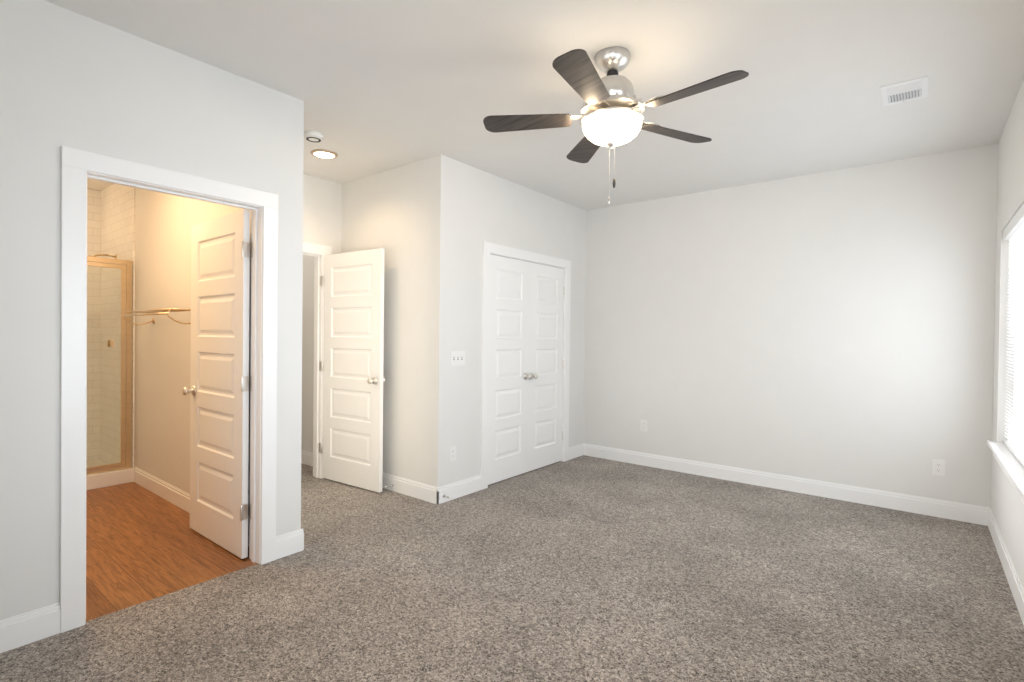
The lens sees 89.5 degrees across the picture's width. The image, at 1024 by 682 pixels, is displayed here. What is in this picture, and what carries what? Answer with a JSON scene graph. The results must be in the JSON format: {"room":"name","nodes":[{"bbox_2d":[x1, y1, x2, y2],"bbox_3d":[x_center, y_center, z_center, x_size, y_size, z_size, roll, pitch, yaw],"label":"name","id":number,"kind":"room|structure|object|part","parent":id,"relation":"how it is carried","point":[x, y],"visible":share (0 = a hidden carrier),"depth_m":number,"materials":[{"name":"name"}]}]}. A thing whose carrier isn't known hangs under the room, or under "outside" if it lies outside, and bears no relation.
{"room":"empty bedroom","nodes":[
{"label":"empty bedroom","id":0,"kind":"room"},
{"bbox_2d":[86,459,257,620],"bbox_3d":[-3.372,1.225,3.565,3.725,0.180,1.800,1,1,38],"label":"floor","id":1,"kind":"structure","parent":0,"point":[143,544],"depth_m":3.15,"materials":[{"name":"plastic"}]},
{"bbox_2d":[86,256,131,474],"bbox_3d":[-3.741,0.208,4.109,0.102,1.835,1.197,1,1,38],"label":"shower frame","id":2,"kind":"object","parent":1,"relation":"on","point":[125,396],"visible":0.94,"depth_m":4.52,"materials":[{"name":"brown metal"}]},
{"bbox_2d":[134,188,250,523],"bbox_3d":[-2.803,-0.116,4.255,3.530,2.740,0.161,1,1,38],"label":"wall","id":3,"kind":"structure","parent":0,"point":[164,223],"depth_m":4.12,"materials":[{"name":"beige paint"}]},
{"bbox_2d":[100,184,134,467],"bbox_3d":[-3.752,-0.133,4.897,1.015,2.740,0.010,1,1,38],"label":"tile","id":4,"kind":"structure","parent":3,"relation":"attached to","point":[117,220],"depth_m":4.93,"materials":[{"name":"beige tile"}]},
{"bbox_2d":[89,254,116,258],"bbox_3d":[-3.823,-0.766,4.787,0.084,0.108,0.252,1,1,38],"label":"shower head","id":5,"kind":"object","parent":4,"relation":"attached to","point":[115,256],"visible":0.56,"depth_m":4.82},
{"bbox_2d":[120,308,190,324],"bbox_3d":[-2.655,-0.177,3.892,1.040,0.107,0.225,1,1,38],"label":"shelf","id":6,"kind":"object","parent":3,"relation":"attached to","point":[157,311],"visible":0.9,"depth_m":3.83,"materials":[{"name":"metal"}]},
{"bbox_2d":[134,467,248,545],"bbox_3d":[-2.412,1.197,3.834,2.355,0.132,0.014,1,1,38],"label":"baseboard","id":7,"kind":"structure","parent":3,"relation":"attached to","point":[176,496],"depth_m":4.08,"materials":[{"name":"white wood"}]},
{"bbox_2d":[249,242,321,518],"bbox_3d":[-1.639,0.225,3.875,0.025,1.618,1.759,1,1,-8],"label":"hinges","id":8,"kind":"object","parent":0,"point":[319,447],"depth_m":3.03,"materials":[{"name":"silver metal"}]},
{"bbox_2d":[0,0,585,619],"bbox_3d":[-0.942,-0.088,3.670,0.115,2.740,5.515,1,1,38],"label":"wall","id":9,"kind":"structure","parent":0,"point":[40,80],"depth_m":2.46,"materials":[{"name":"beige paint"}]},
{"bbox_2d":[0,602,60,652],"bbox_3d":[-2.259,1.218,1.934,0.013,0.131,0.866,1,1,38],"label":"baseboard","id":10,"kind":"structure","parent":9,"relation":"attached to","point":[20,630],"depth_m":2.19,"materials":[{"name":"white wood"}]},
{"bbox_2d":[60,146,277,632],"bbox_3d":[-1.729,0.215,2.683,0.151,2.135,0.965,1,1,38],"label":"door frame","id":11,"kind":"structure","parent":9,"relation":"attached to","point":[79,168],"depth_m":2.39,"materials":[{"name":"white wood"}]},
{"bbox_2d":[182,210,249,558],"bbox_3d":[-1.847,0.249,3.246,0.775,2.030,0.171,1,1,38],"label":"door","id":12,"kind":"structure","parent":9,"relation":"in","point":[218,390],"depth_m":3.19,"materials":[{"name":"white paint"}]},
{"bbox_2d":[276,529,303,552],"bbox_3d":[-1.809,1.207,3.582,1.353,0.131,0.014,1,1,38],"label":"baseboard","id":13,"kind":"structure","parent":9,"relation":"attached to","point":[294,540],"depth_m":3.11,"materials":[{"name":"white wood"}]},
{"bbox_2d":[449,446,455,461],"bbox_3d":[-0.479,0.914,4.180,0.007,0.118,0.072,1,1,38],"label":"outlet","id":14,"kind":"object","parent":9,"relation":"attached to","point":[452,453],"visible":1,"depth_m":4.17,"materials":[{"name":"white plastic"}]},
{"bbox_2d":[450,351,464,365],"bbox_3d":[-0.437,0.142,4.206,0.017,0.118,0.165,1,1,38],"label":"switch plate","id":15,"kind":"object","parent":9,"relation":"attached to","point":[457,358],"visible":1,"depth_m":4.20,"materials":[{"name":"white plastic"}]},
{"bbox_2d":[440,475,480,503],"bbox_3d":[-0.421,1.216,4.255,0.013,0.131,0.484,1,1,38],"label":"baseboard","id":16,"kind":"structure","parent":9,"relation":"attached to","point":[470,485],"depth_m":4.24,"materials":[{"name":"white wood"}]},
{"bbox_2d":[488,254,531,484],"bbox_3d":[-0.018,0.254,4.742,0.103,2.030,0.617,1,1,38],"label":"door","id":17,"kind":"structure","parent":9,"relation":"in","point":[509,375],"depth_m":4.75,"materials":[{"name":"white paint"}]},
{"bbox_2d":[480,241,570,489],"bbox_3d":[0.124,0.212,5.023,0.151,2.135,1.400,1,1,38],"label":"trim","id":18,"kind":"structure","parent":9,"relation":"attached to","point":[488,248],"depth_m":4.58,"materials":[{"name":"white wood"}]},
{"bbox_2d":[527,262,564,471],"bbox_3d":[0.366,0.254,5.226,0.103,2.030,0.617,1,1,38],"label":"door","id":19,"kind":"structure","parent":9,"relation":"in","point":[546,360],"depth_m":5.22,"materials":[{"name":"white paint"}]},
{"bbox_2d":[568,443,583,459],"bbox_3d":[0.693,1.214,5.662,0.013,0.131,0.305,1,1,38],"label":"baseboard","id":20,"kind":"structure","parent":9,"relation":"attached to","point":[575,451],"depth_m":5.67,"materials":[{"name":"white wood"}]},
{"bbox_2d":[303,174,341,253],"bbox_3d":[-1.975,-0.109,4.523,0.115,2.740,1.000,1,1,38],"label":"wall","id":21,"kind":"structure","parent":0,"point":[313,209],"depth_m":4.71,"materials":[{"name":"beige paint"}]},
{"bbox_2d":[303,242,331,478],"bbox_3d":[-2.034,0.194,4.456,0.151,2.135,0.960,1,1,38],"label":"door frame","id":22,"kind":"structure","parent":21,"relation":"attached to","point":[317,252],"depth_m":4.74,"materials":[{"name":"white wood"}]},
{"bbox_2d":[301,154,451,486],"bbox_3d":[-1.692,-0.111,5.010,2.955,2.740,0.115,1,1,38],"label":"wall","id":23,"kind":"structure","parent":0,"point":[401,215],"depth_m":4.27,"materials":[{"name":"beige paint"}]},
{"bbox_2d":[301,450,312,466],"bbox_3d":[-2.272,1.183,5.388,1.385,0.132,0.014,1,1,38],"label":"baseboard","id":24,"kind":"structure","parent":23,"relation":"attached to","point":[306,458],"depth_m":5.20,"materials":[{"name":"white wood"}]},
{"bbox_2d":[321,248,385,492],"bbox_3d":[-1.389,0.241,4.537,0.773,2.030,0.171,1,1,38],"label":"entry door","id":25,"kind":"structure","parent":23,"relation":"in","point":[354,379],"depth_m":4.48,"materials":[{"name":"white paint"}]},
{"bbox_2d":[382,472,443,504],"bbox_3d":[-1.108,1.206,4.467,1.353,0.131,0.013,1,1,38],"label":"baseboard","id":26,"kind":"structure","parent":23,"relation":"attached to","point":[418,490],"depth_m":4.23,"materials":[{"name":"white wood"}]},
{"bbox_2d":[0,455,1023,681],"bbox_3d":[-0.653,1.317,3.517,6.550,0.060,5.700,1,1,38],"label":"floor","id":27,"kind":"structure","parent":0,"point":[583,568],"depth_m":2.62,"materials":[{"name":"grey carpet"}]},
{"bbox_2d":[44,0,1023,210],"bbox_3d":[-0.915,-1.509,3.721,7.300,0.100,5.700,1,1,38],"label":"ceiling","id":28,"kind":"structure","parent":0,"point":[377,86],"depth_m":2.78,"materials":[{"name":"white paint"}]},
{"bbox_2d":[304,130,323,141],"bbox_3d":[-1.403,-1.443,3.654,0.136,0.042,0.136,1,1,38],"label":"smoke detector","id":29,"kind":"object","parent":28,"relation":"attached to","point":[312,136],"visible":0.96,"depth_m":3.62,"materials":[{"name":"white plastic"}]},
{"bbox_2d":[311,149,337,158],"bbox_3d":[-1.473,-1.458,4.053,0.200,0.020,0.200,1,1,38],"label":"recessed light","id":30,"kind":"object","parent":28,"relation":"in","point":[323,154],"visible":1,"depth_m":4.02,"materials":[{"name":"beige glass"}]},
{"bbox_2d":[483,46,748,203],"bbox_3d":[0.516,-1.062,2.560,1.240,0.737,1.256,1,1,38],"label":"fan","id":31,"kind":"object","parent":28,"relation":"hanging from","point":[575,69],"depth_m":2.51,"materials":[{"name":"brown wood"}]},
{"bbox_3d":[0.501,-1.045,2.596,0.296,0.108,0.296,1,1,38],"label":"fan shade","id":32,"kind":"part","parent":31,"relation":"part of","materials":[{"name":"white glass"}]},
{"bbox_2d":[880,75,927,105],"bbox_3d":[2.222,-1.406,2.926,0.208,0.019,0.290,1,1,38],"label":"ceiling vent","id":33,"kind":"object","parent":28,"relation":"in","point":[905,91],"visible":1,"depth_m":2.91,"materials":[{"name":"white metal"}]},
{"bbox_2d":[583,144,997,507],"bbox_3d":[1.660,-0.074,5.200,4.975,2.740,0.115,1,1,38],"label":"wall","id":34,"kind":"structure","parent":0,"point":[835,326],"depth_m":4.41,"materials":[{"name":"beige paint"}]},
{"bbox_2d":[640,419,646,431],"bbox_3d":[1.365,0.877,5.357,0.072,0.118,0.007,1,1,38],"label":"electrical outlet","id":35,"kind":"object","parent":34,"relation":"attached to","point":[643,425],"visible":1,"depth_m":5.36,"materials":[{"name":"white plastic"}]},
{"bbox_2d":[584,443,983,524],"bbox_3d":[2.106,1.239,4.766,3.340,0.131,0.013,1,1,38],"label":"baseboard","id":36,"kind":"structure","parent":34,"relation":"attached to","point":[951,510],"depth_m":4.43,"materials":[{"name":"white wood"}]},
{"bbox_2d":[932,459,944,475],"bbox_3d":[3.215,0.955,3.893,0.072,0.118,0.007,1,1,38],"label":"electrical outlet","id":37,"kind":"object","parent":34,"relation":"attached to","point":[938,467],"visible":1,"depth_m":3.89,"materials":[{"name":"white plastic"}]},
{"bbox_2d":[991,79,1023,586],"bbox_3d":[2.864,-0.037,2.834,0.150,2.740,2.100,1,1,38],"label":"wall","id":38,"kind":"structure","parent":0,"point":[1002,383],"depth_m":3.41,"materials":[{"name":"beige paint"}]},
{"bbox_2d":[984,507,1023,624],"bbox_3d":[1.761,1.267,1.605,0.013,0.131,5.399,1,1,38],"label":"baseboard","id":39,"kind":"structure","parent":38,"relation":"attached to","point":[1017,589],"depth_m":2.92,"materials":[{"name":"white wood"}]},
{"bbox_2d":[987,440,1023,503],"bbox_3d":[2.715,0.729,2.762,0.120,0.097,1.870,1,1,38],"label":"window sill","id":40,"kind":"structure","parent":38,"relation":"in","point":[1011,466],"depth_m":2.87,"materials":[{"name":"white wood"}]},
{"bbox_2d":[1003,204,1023,466],"bbox_3d":[2.744,-0.029,2.738,0.063,1.412,1.776,1,1,38],"label":"window blinds","id":41,"kind":"object","parent":38,"relation":"attached to","point":[1013,232],"visible":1,"depth_m":3.13,"materials":[{"name":"white plastic"}]},
{"bbox_2d":[1012,318,1023,453],"bbox_3d":[2.798,-0.016,2.695,0.070,1.440,1.800,1,1,38],"label":"window unit","id":42,"kind":"structure","parent":38,"relation":"in","point":[1018,390],"depth_m":3.38,"materials":[{"name":"white plastic"}]},
{"bbox_3d":[-4.662,-0.141,4.658,0.115,2.740,1.515,1,1,38],"label":"wall","id":43,"kind":"structure","parent":0,"visible":0},
{"bbox_2d":[86,188,100,460],"bbox_3d":[-4.616,-0.140,4.615,0.010,2.740,1.505,1,1,38],"label":"tile","id":44,"kind":"structure","parent":43,"relation":"attached to","point":[93,221],"depth_m":5.16,"materials":[{"name":"beige tile"}]}
]}

